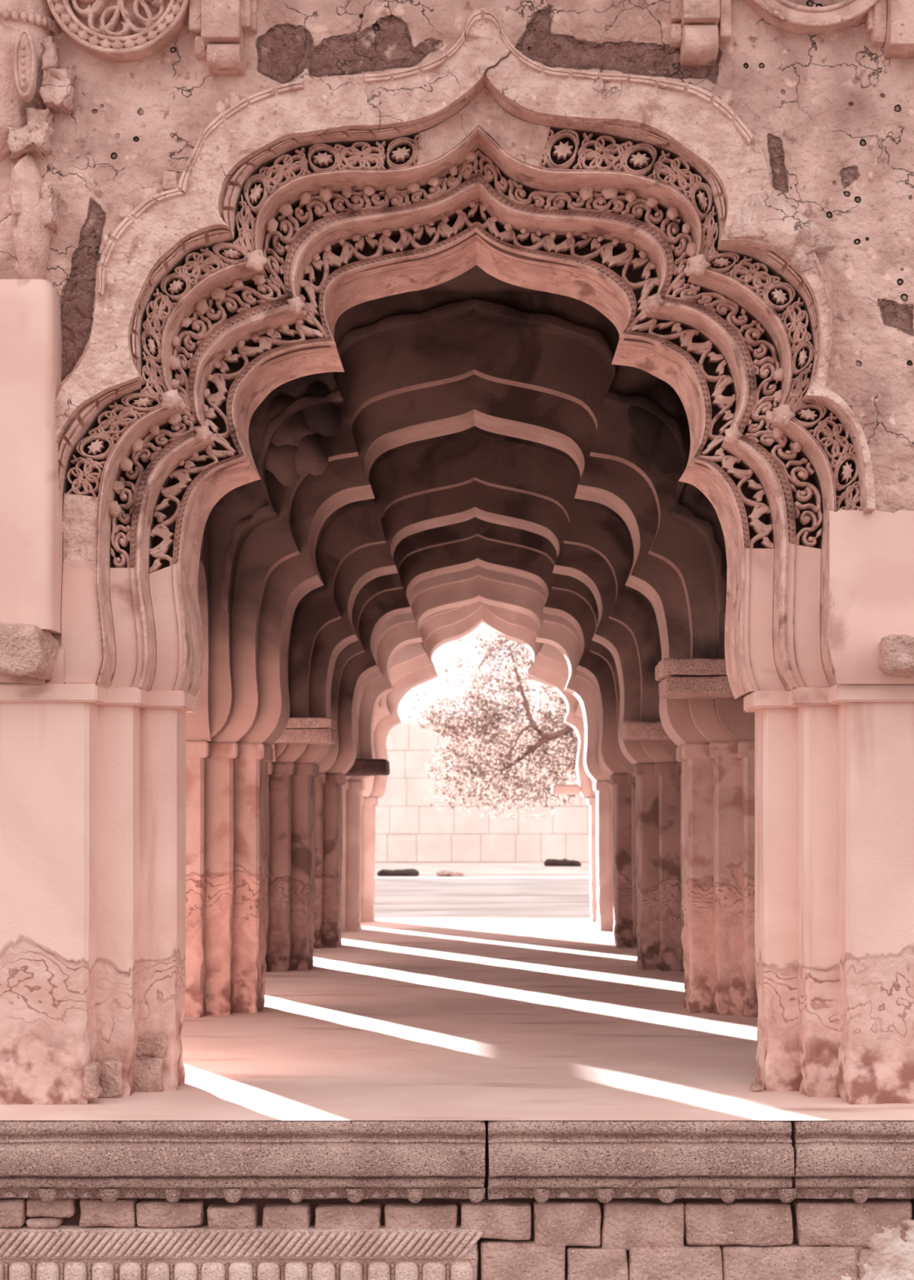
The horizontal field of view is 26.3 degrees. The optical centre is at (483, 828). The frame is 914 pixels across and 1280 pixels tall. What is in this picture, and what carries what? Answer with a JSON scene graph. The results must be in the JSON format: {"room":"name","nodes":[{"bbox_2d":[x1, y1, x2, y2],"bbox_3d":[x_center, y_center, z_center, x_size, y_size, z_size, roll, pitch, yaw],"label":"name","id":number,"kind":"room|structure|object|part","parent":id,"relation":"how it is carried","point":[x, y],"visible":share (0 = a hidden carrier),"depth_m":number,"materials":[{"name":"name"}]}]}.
{"room":"palace courtyard","nodes":[
{"label":"palace courtyard","id":0,"kind":"room"},
{"bbox_2d":[186,511,277,761],"bbox_3d":[-2.415,-2.127,13.850,1.110,3.066,7.940,0,0,0],"label":"wall","id":1,"kind":"structure","parent":0,"point":[197,722],"depth_m":13.23,"materials":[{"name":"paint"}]},
{"bbox_2d":[65,682,829,699],"bbox_3d":[0.000,-2.740,10.180,12.400,4.140,0.001,0,0,0],"label":"wall","id":2,"kind":"structure","parent":0,"point":[742,696],"depth_m":10.18,"materials":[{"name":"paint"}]},
{"bbox_2d":[0,0,913,684],"bbox_3d":[-0.100,-2.740,9.050,7.000,4.140,0.260,0,0,0],"label":"wall","id":3,"kind":"structure","parent":0,"point":[831,117],"depth_m":9.10,"materials":[{"name":"paint"}]},
{"bbox_2d":[0,622,59,681],"bbox_3d":[-2.112,-0.805,8.988,0.284,0.253,0.406,0,0,0],"label":"stone block","id":4,"kind":"object","parent":3,"relation":"attached to","point":[27,651],"visible":1,"depth_m":8.81,"materials":[{"name":"stone"}]},
{"bbox_3d":[-2.784,-1.716,9.050,1.632,1.617,0.260,0,0,0],"label":"plaster panel","id":5,"kind":"part","parent":3,"relation":"part of","materials":[{"name":"paint"}]},
{"bbox_2d":[0,0,76,160],"bbox_3d":[-2.237,-3.619,9.022,0.714,1.064,0.285,0,0,0],"label":"carved ornament","id":6,"kind":"object","parent":3,"relation":"attached to","point":[33,84],"visible":1,"depth_m":8.98,"materials":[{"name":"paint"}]},
{"bbox_2d":[9,154,59,279],"bbox_3d":[-2.073,-2.800,9.042,0.229,0.658,0.161,0,0,-11],"label":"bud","id":7,"kind":"object","parent":6,"relation":"hanging from","point":[33,202],"visible":0.97,"depth_m":8.99,"materials":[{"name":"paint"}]},
{"bbox_2d":[46,0,189,62],"bbox_3d":[-1.680,-3.894,9.052,0.680,0.680,0.157,0,0,0],"label":"roundel","id":8,"kind":"object","parent":3,"relation":"attached to","point":[103,43],"visible":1,"depth_m":9.03,"materials":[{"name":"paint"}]},
{"bbox_2d":[188,0,257,76],"bbox_3d":[-1.206,-3.792,9.035,0.311,0.606,0.213,0,0,0],"label":"corbel","id":9,"kind":"object","parent":3,"relation":"attached to","point":[219,27],"visible":1,"depth_m":8.96,"materials":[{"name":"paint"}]},
{"bbox_2d":[669,0,731,66],"bbox_3d":[1.001,-3.819,9.040,0.280,0.533,0.203,0,0,0],"label":"corbel","id":10,"kind":"object","parent":3,"relation":"attached to","point":[694,28],"visible":1,"depth_m":8.98,"materials":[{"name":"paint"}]},
{"bbox_2d":[744,0,879,35],"bbox_3d":[1.526,-4.081,9.056,0.802,0.802,0.147,0,0,0],"label":"roundel","id":11,"kind":"object","parent":3,"relation":"attached to","point":[784,15],"visible":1,"depth_m":9.01,"materials":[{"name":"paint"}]},
{"bbox_2d":[865,0,913,57],"bbox_3d":[1.917,-3.834,9.040,0.290,0.514,0.203,0,0,0],"label":"corbel","id":12,"kind":"object","parent":3,"relation":"attached to","point":[890,24],"visible":0.97,"depth_m":8.99,"materials":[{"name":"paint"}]},
{"bbox_2d":[875,635,913,675],"bbox_3d":[1.954,-0.796,9.020,0.321,0.190,0.356,0,0,0],"label":"bracket","id":13,"kind":"object","parent":3,"relation":"attached to","point":[895,653],"visible":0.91,"depth_m":8.87,"materials":[{"name":"stone"}]},
{"bbox_2d":[0,918,913,1120],"bbox_3d":[0.000,1.290,18.378,12.800,0.007,19.445,0,0,0],"label":"floor","id":14,"kind":"structure","parent":0,"point":[405,1019],"depth_m":11.69,"materials":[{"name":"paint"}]},
{"bbox_2d":[0,684,195,1104],"bbox_3d":[-2.536,0.327,9.545,2.146,2.001,0.853,0,0,0],"label":"pier","id":15,"kind":"object","parent":14,"relation":"on","point":[93,776],"visible":0.98,"depth_m":9.17,"materials":[{"name":"paint"}]},
{"bbox_2d":[183,741,273,1017],"bbox_3d":[-2.258,0.348,13.791,1.451,1.884,0.912,0,0,0],"label":"pier","id":16,"kind":"object","parent":14,"relation":"on","point":[227,782],"visible":0.41,"depth_m":13.52,"materials":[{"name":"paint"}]},
{"bbox_2d":[264,761,319,972],"bbox_3d":[-2.227,0.348,17.951,1.364,1.884,0.912,0,0,0],"label":"pier","id":17,"kind":"object","parent":14,"relation":"on","point":[291,927],"visible":0.41,"depth_m":17.73,"materials":[{"name":"pink stone"}]},
{"bbox_2d":[312,773,346,948],"bbox_3d":[-1.949,0.348,21.331,0.829,1.884,0.912,0,0,0],"label":"pier","id":18,"kind":"object","parent":14,"relation":"on","point":[326,907],"visible":0.39,"depth_m":21.20,"materials":[{"name":"pink stone"}]},
{"bbox_2d":[318,516,632,774],"bbox_3d":[0.000,-2.127,21.319,4.820,3.066,0.902,0,0,0],"label":"arch","id":19,"kind":"object","parent":18,"relation":"on","point":[420,556],"visible":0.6,"depth_m":21.20,"materials":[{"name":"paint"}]},
{"bbox_2d":[341,780,364,931],"bbox_3d":[-1.945,0.348,24.732,0.840,1.884,0.912,0,0,0],"label":"pier","id":20,"kind":"object","parent":14,"relation":"on","point":[352,857],"visible":0.3,"depth_m":24.60,"materials":[{"name":"stone"}]},
{"bbox_2d":[346,565,610,782],"bbox_3d":[0.000,-2.127,24.719,4.820,3.066,0.902,0,0,0],"label":"arch","id":21,"kind":"object","parent":20,"relation":"on","point":[428,597],"visible":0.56,"depth_m":24.60,"materials":[{"name":"stone"}]},
{"bbox_2d":[345,758,390,775],"bbox_3d":[-1.481,-0.750,24.050,0.627,0.190,0.909,0,0,0],"label":"bracket","id":22,"kind":"object","parent":21,"relation":"attached to","point":[361,766],"visible":0.66,"depth_m":23.60,"materials":[{"name":"brown stone"}]},
{"bbox_2d":[360,796,377,921],"bbox_3d":[-1.744,0.427,27.096,0.518,1.726,0.842,0,0,0],"label":"pier","id":23,"kind":"object","parent":14,"relation":"on","point":[368,890],"visible":0.38,"depth_m":27.01,"materials":[{"name":"stone"}]},
{"bbox_2d":[362,600,595,797],"bbox_3d":[0.000,-2.011,27.084,4.100,3.298,0.832,0,0,0],"label":"arch","id":24,"kind":"object","parent":23,"relation":"on","point":[411,666],"depth_m":26.99,"materials":[{"name":"stone"}]},
{"bbox_3d":[1.134,-0.537,27.101,0.404,0.150,0.412,0,0,0],"label":"stone bracket","id":25,"kind":"part","parent":24,"relation":"part of","materials":[{"name":"stone"}]},
{"bbox_2d":[586,796,597,921],"bbox_3d":[1.724,0.427,27.096,0.559,1.726,0.842,0,0,0],"label":"pier","id":26,"kind":"object","parent":14,"relation":"on","point":[591,801],"visible":0.25,"depth_m":27.01,"materials":[{"name":"stone"}]},
{"bbox_2d":[593,781,613,931],"bbox_3d":[1.883,0.348,24.732,0.956,1.884,0.912,0,0,0],"label":"pier","id":27,"kind":"object","parent":14,"relation":"on","point":[604,789],"visible":0.34,"depth_m":24.60,"materials":[{"name":"stone"}]},
{"bbox_2d":[609,773,638,948],"bbox_3d":[1.880,0.348,21.331,0.970,1.884,0.912,0,0,0],"label":"pier","id":28,"kind":"object","parent":14,"relation":"on","point":[624,886],"visible":0.27,"depth_m":21.20,"materials":[{"name":"pink stone"}]},
{"bbox_2d":[631,761,684,972],"bbox_3d":[2.150,0.348,17.951,1.531,1.884,0.912,0,0,0],"label":"pier","id":29,"kind":"object","parent":14,"relation":"on","point":[660,924],"visible":0.34,"depth_m":17.77,"materials":[{"name":"pink stone"}]},
{"bbox_2d":[271,426,678,764],"bbox_3d":[0.000,-2.127,17.939,5.900,3.066,0.902,0,0,0],"label":"arch","id":30,"kind":"object","parent":29,"relation":"on","point":[471,473],"visible":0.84,"depth_m":17.67,"materials":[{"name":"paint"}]},
{"bbox_2d":[275,716,336,744],"bbox_3d":[-1.660,-0.867,17.450,0.654,0.224,0.508,0,0,0],"label":"capital","id":31,"kind":"object","parent":30,"relation":"attached to","point":[298,731],"visible":0.61,"depth_m":17.23,"materials":[{"name":"stone"}]},
{"bbox_2d":[619,720,671,740],"bbox_3d":[1.546,-0.869,17.450,0.652,0.163,0.510,0,0,0],"label":"bracket","id":32,"kind":"object","parent":30,"relation":"attached to","point":[628,730],"visible":0.61,"depth_m":17.20,"materials":[{"name":"stone"}]},
{"bbox_2d":[675,741,758,1017],"bbox_3d":[2.190,0.348,13.791,1.584,1.884,0.912,0,0,0],"label":"pier","id":33,"kind":"object","parent":14,"relation":"on","point":[717,937],"visible":0.38,"depth_m":13.53,"materials":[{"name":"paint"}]},
{"bbox_2d":[208,291,755,746],"bbox_3d":[0.000,-2.127,13.765,6.060,3.066,0.930,0,0,0],"label":"arch","id":34,"kind":"object","parent":33,"relation":"on","point":[536,366],"visible":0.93,"depth_m":13.51,"materials":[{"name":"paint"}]},
{"bbox_2d":[655,657,734,698],"bbox_3d":[1.566,-1.007,13.199,0.784,0.240,0.610,0,0,0],"label":"bracket","id":35,"kind":"object","parent":34,"relation":"attached to","point":[691,677],"visible":0.56,"depth_m":12.93,"materials":[{"name":"stone"}]},
{"bbox_2d":[743,684,913,1104],"bbox_3d":[2.458,0.309,9.545,2.294,1.967,0.860,0,0,0],"label":"pier","id":36,"kind":"object","parent":14,"relation":"on","point":[834,765],"visible":1,"depth_m":9.37,"materials":[{"name":"paint"}]},
{"bbox_2d":[0,7,913,699],"bbox_3d":[0.050,-2.223,9.577,6.185,3.106,1.205,0,0,0],"label":"arch","id":37,"kind":"object","parent":36,"relation":"on","point":[648,202],"visible":0.99,"depth_m":9.31,"materials":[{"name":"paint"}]},
{"bbox_3d":[-0.069,-1.981,9.140,3.490,2.606,0.120,0,0,0],"label":"lip moulding","id":38,"kind":"part","parent":37,"relation":"part of","materials":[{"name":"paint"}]},
{"bbox_3d":[-0.087,-1.818,9.598,2.881,2.296,0.104,0,0,0],"label":"lip moulding","id":39,"kind":"part","parent":37,"relation":"part of","materials":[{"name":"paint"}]},
{"bbox_3d":[-0.074,-1.906,9.370,3.242,2.465,0.120,0,0,0],"label":"lip moulding","id":40,"kind":"part","parent":37,"relation":"part of","materials":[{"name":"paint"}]},
{"bbox_2d":[0,1120,913,1279],"bbox_3d":[-0.050,1.950,8.952,5.900,1.280,0.576,0,0,0],"label":"wall","id":41,"kind":"structure","parent":0,"point":[513,1238],"depth_m":8.72,"materials":[{"name":"stone"}]},
{"bbox_2d":[0,1120,485,1203],"bbox_3d":[-1.448,1.474,8.883,2.913,0.368,0.576,0,0,0],"label":"coping stone","id":42,"kind":"object","parent":41,"relation":"on","point":[48,1161],"visible":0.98,"depth_m":8.64,"materials":[{"name":"stone"}]},
{"bbox_2d":[37,1187,58,1203],"bbox_3d":[-1.931,1.624,8.664,0.094,0.068,0.045,0,0,0],"label":"pendant","id":43,"kind":"object","parent":42,"relation":"attached to","point":[47,1195],"depth_m":8.66,"materials":[{"name":"stone"}]},
{"bbox_2d":[97,1187,120,1203],"bbox_3d":[-1.660,1.624,8.664,0.102,0.068,0.045,0,0,0],"label":"pendant","id":44,"kind":"object","parent":42,"relation":"attached to","point":[108,1195],"depth_m":8.65,"materials":[{"name":"stone"}]},
{"bbox_2d":[164,1187,182,1203],"bbox_3d":[-1.377,1.624,8.664,0.085,0.068,0.045,0,0,0],"label":"pendant","id":45,"kind":"object","parent":42,"relation":"attached to","point":[172,1195],"depth_m":8.65,"materials":[{"name":"stone"}]},
{"bbox_2d":[222,1187,244,1203],"bbox_3d":[-1.112,1.624,8.664,0.098,0.068,0.045,0,0,0],"label":"pendant","id":46,"kind":"object","parent":42,"relation":"attached to","point":[232,1195],"depth_m":8.65,"materials":[{"name":"stone"}]},
{"bbox_2d":[286,1187,305,1203],"bbox_3d":[-0.833,1.624,8.664,0.086,0.068,0.045,0,0,0],"label":"pendant","id":47,"kind":"object","parent":42,"relation":"attached to","point":[295,1195],"depth_m":8.65,"materials":[{"name":"stone"}]},
{"bbox_2d":[344,1187,365,1203],"bbox_3d":[-0.570,1.624,8.664,0.095,0.068,0.045,0,0,0],"label":"pendant","id":48,"kind":"object","parent":42,"relation":"attached to","point":[354,1195],"depth_m":8.65,"materials":[{"name":"stone"}]},
{"bbox_2d":[405,1187,424,1203],"bbox_3d":[-0.305,1.624,8.664,0.088,0.068,0.045,0,0,0],"label":"pendant","id":49,"kind":"object","parent":42,"relation":"attached to","point":[415,1195],"depth_m":8.65,"materials":[{"name":"stone"}]},
{"bbox_2d":[466,1187,485,1203],"bbox_3d":[-0.034,1.624,8.664,0.086,0.068,0.045,0,0,0],"label":"pendant","id":50,"kind":"object","parent":42,"relation":"attached to","point":[476,1195],"depth_m":8.65,"materials":[{"name":"stone"}]},
{"bbox_2d":[487,1120,797,1203],"bbox_3d":[0.703,1.474,8.883,1.373,0.368,0.576,0,0,0],"label":"coping stone","id":51,"kind":"object","parent":41,"relation":"on","point":[666,1161],"visible":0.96,"depth_m":8.64,"materials":[{"name":"stone"}]},
{"bbox_2d":[532,1187,551,1203],"bbox_3d":[0.257,1.624,8.664,0.085,0.068,0.045,0,0,0],"label":"pendant","id":52,"kind":"object","parent":51,"relation":"attached to","point":[541,1195],"depth_m":8.65,"materials":[{"name":"stone"}]},
{"bbox_2d":[594,1187,615,1203],"bbox_3d":[0.536,1.624,8.664,0.092,0.068,0.045,0,0,0],"label":"pendant","id":53,"kind":"object","parent":51,"relation":"attached to","point":[604,1195],"depth_m":8.65,"materials":[{"name":"stone"}]},
{"bbox_2d":[655,1187,679,1203],"bbox_3d":[0.813,1.624,8.664,0.103,0.068,0.045,0,0,0],"label":"pendant","id":54,"kind":"object","parent":51,"relation":"attached to","point":[667,1195],"depth_m":8.65,"materials":[{"name":"stone"}]},
{"bbox_2d":[718,1187,737,1203],"bbox_3d":[1.084,1.624,8.664,0.087,0.068,0.045,0,0,0],"label":"pendant","id":55,"kind":"object","parent":51,"relation":"attached to","point":[728,1195],"depth_m":8.65,"materials":[{"name":"stone"}]},
{"bbox_2d":[776,1187,797,1203],"bbox_3d":[1.343,1.624,8.664,0.093,0.068,0.045,0,0,0],"label":"pendant","id":56,"kind":"object","parent":51,"relation":"attached to","point":[787,1195],"depth_m":8.65,"materials":[{"name":"stone"}]},
{"bbox_2d":[791,1120,913,1203],"bbox_3d":[2.088,1.474,8.884,1.433,0.368,0.580,0,0,0],"label":"coping stone","id":57,"kind":"object","parent":41,"relation":"on","point":[860,1161],"visible":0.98,"depth_m":8.64,"materials":[{"name":"stone"}]},
{"bbox_2d":[849,1187,870,1203],"bbox_3d":[1.668,1.624,8.664,0.090,0.068,0.045,0,0,0],"label":"pendant","id":58,"kind":"object","parent":57,"relation":"attached to","point":[860,1195],"depth_m":8.65,"materials":[{"name":"stone"}]},
{"bbox_2d":[413,265,541,291],"bbox_3d":[0.000,-4.235,18.840,12.800,1.150,17.320,0,0,0],"label":"ceiling","id":59,"kind":"structure","parent":0,"point":[475,279],"depth_m":13.20,"materials":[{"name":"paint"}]},
{"bbox_2d":[374,722,590,862],"bbox_3d":[0.000,-1.506,90.551,80.000,6.693,1.298,0,0,0],"label":"wall","id":60,"kind":"structure","parent":0,"point":[408,828],"depth_m":89.93,"materials":[{"name":"beige stone"}]},
{"label":"outside","id":61,"kind":"structure","parent":0,"visible":0},
{"bbox_2d":[373,877,591,918],"bbox_3d":[0.000,1.537,44.507,140.000,0.075,33.015,0,0,0],"label":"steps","id":62,"kind":"structure","parent":61,"point":[531,897],"depth_m":43.80,"materials":[{"name":"white stone"}]},
{"bbox_2d":[404,630,578,819],"bbox_3d":[1.058,-1.513,40.004,5.328,6.390,1.309,0,0,0],"label":"tree","id":63,"kind":"object","parent":62,"relation":"on","point":[546,737],"visible":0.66,"depth_m":39.84,"materials":[{"name":"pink plant"}]},
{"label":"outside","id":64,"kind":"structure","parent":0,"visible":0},
{"bbox_2d":[374,862,590,878],"bbox_3d":[0.000,1.538,138.655,140.000,0.074,155.280,0,0,0],"label":"ground strip","id":65,"kind":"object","parent":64,"point":[425,869],"visible":0.06,"depth_m":73.97,"materials":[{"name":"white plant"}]},
{"bbox_2d":[377,869,419,875],"bbox_3d":[-2.769,1.490,63.993,1.339,0.330,1.049,0,0,0],"label":"rock","id":66,"kind":"object","parent":65,"relation":"on","point":[383,872],"visible":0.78,"depth_m":63.53,"materials":[{"name":"stone"}]},
{"bbox_2d":[437,871,463,876],"bbox_3d":[-1.085,1.512,63.992,0.847,0.220,1.035,0,0,0],"label":"rock","id":67,"kind":"object","parent":65,"relation":"on","point":[446,873],"visible":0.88,"depth_m":63.55,"materials":[{"name":"pink stone"}]},
{"bbox_2d":[543,858,581,866],"bbox_3d":[3.205,1.452,80.016,1.516,0.437,1.042,0,0,0],"label":"rock","id":68,"kind":"object","parent":65,"relation":"on","point":[561,862],"visible":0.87,"depth_m":79.53,"materials":[{"name":"stone"}]}
]}

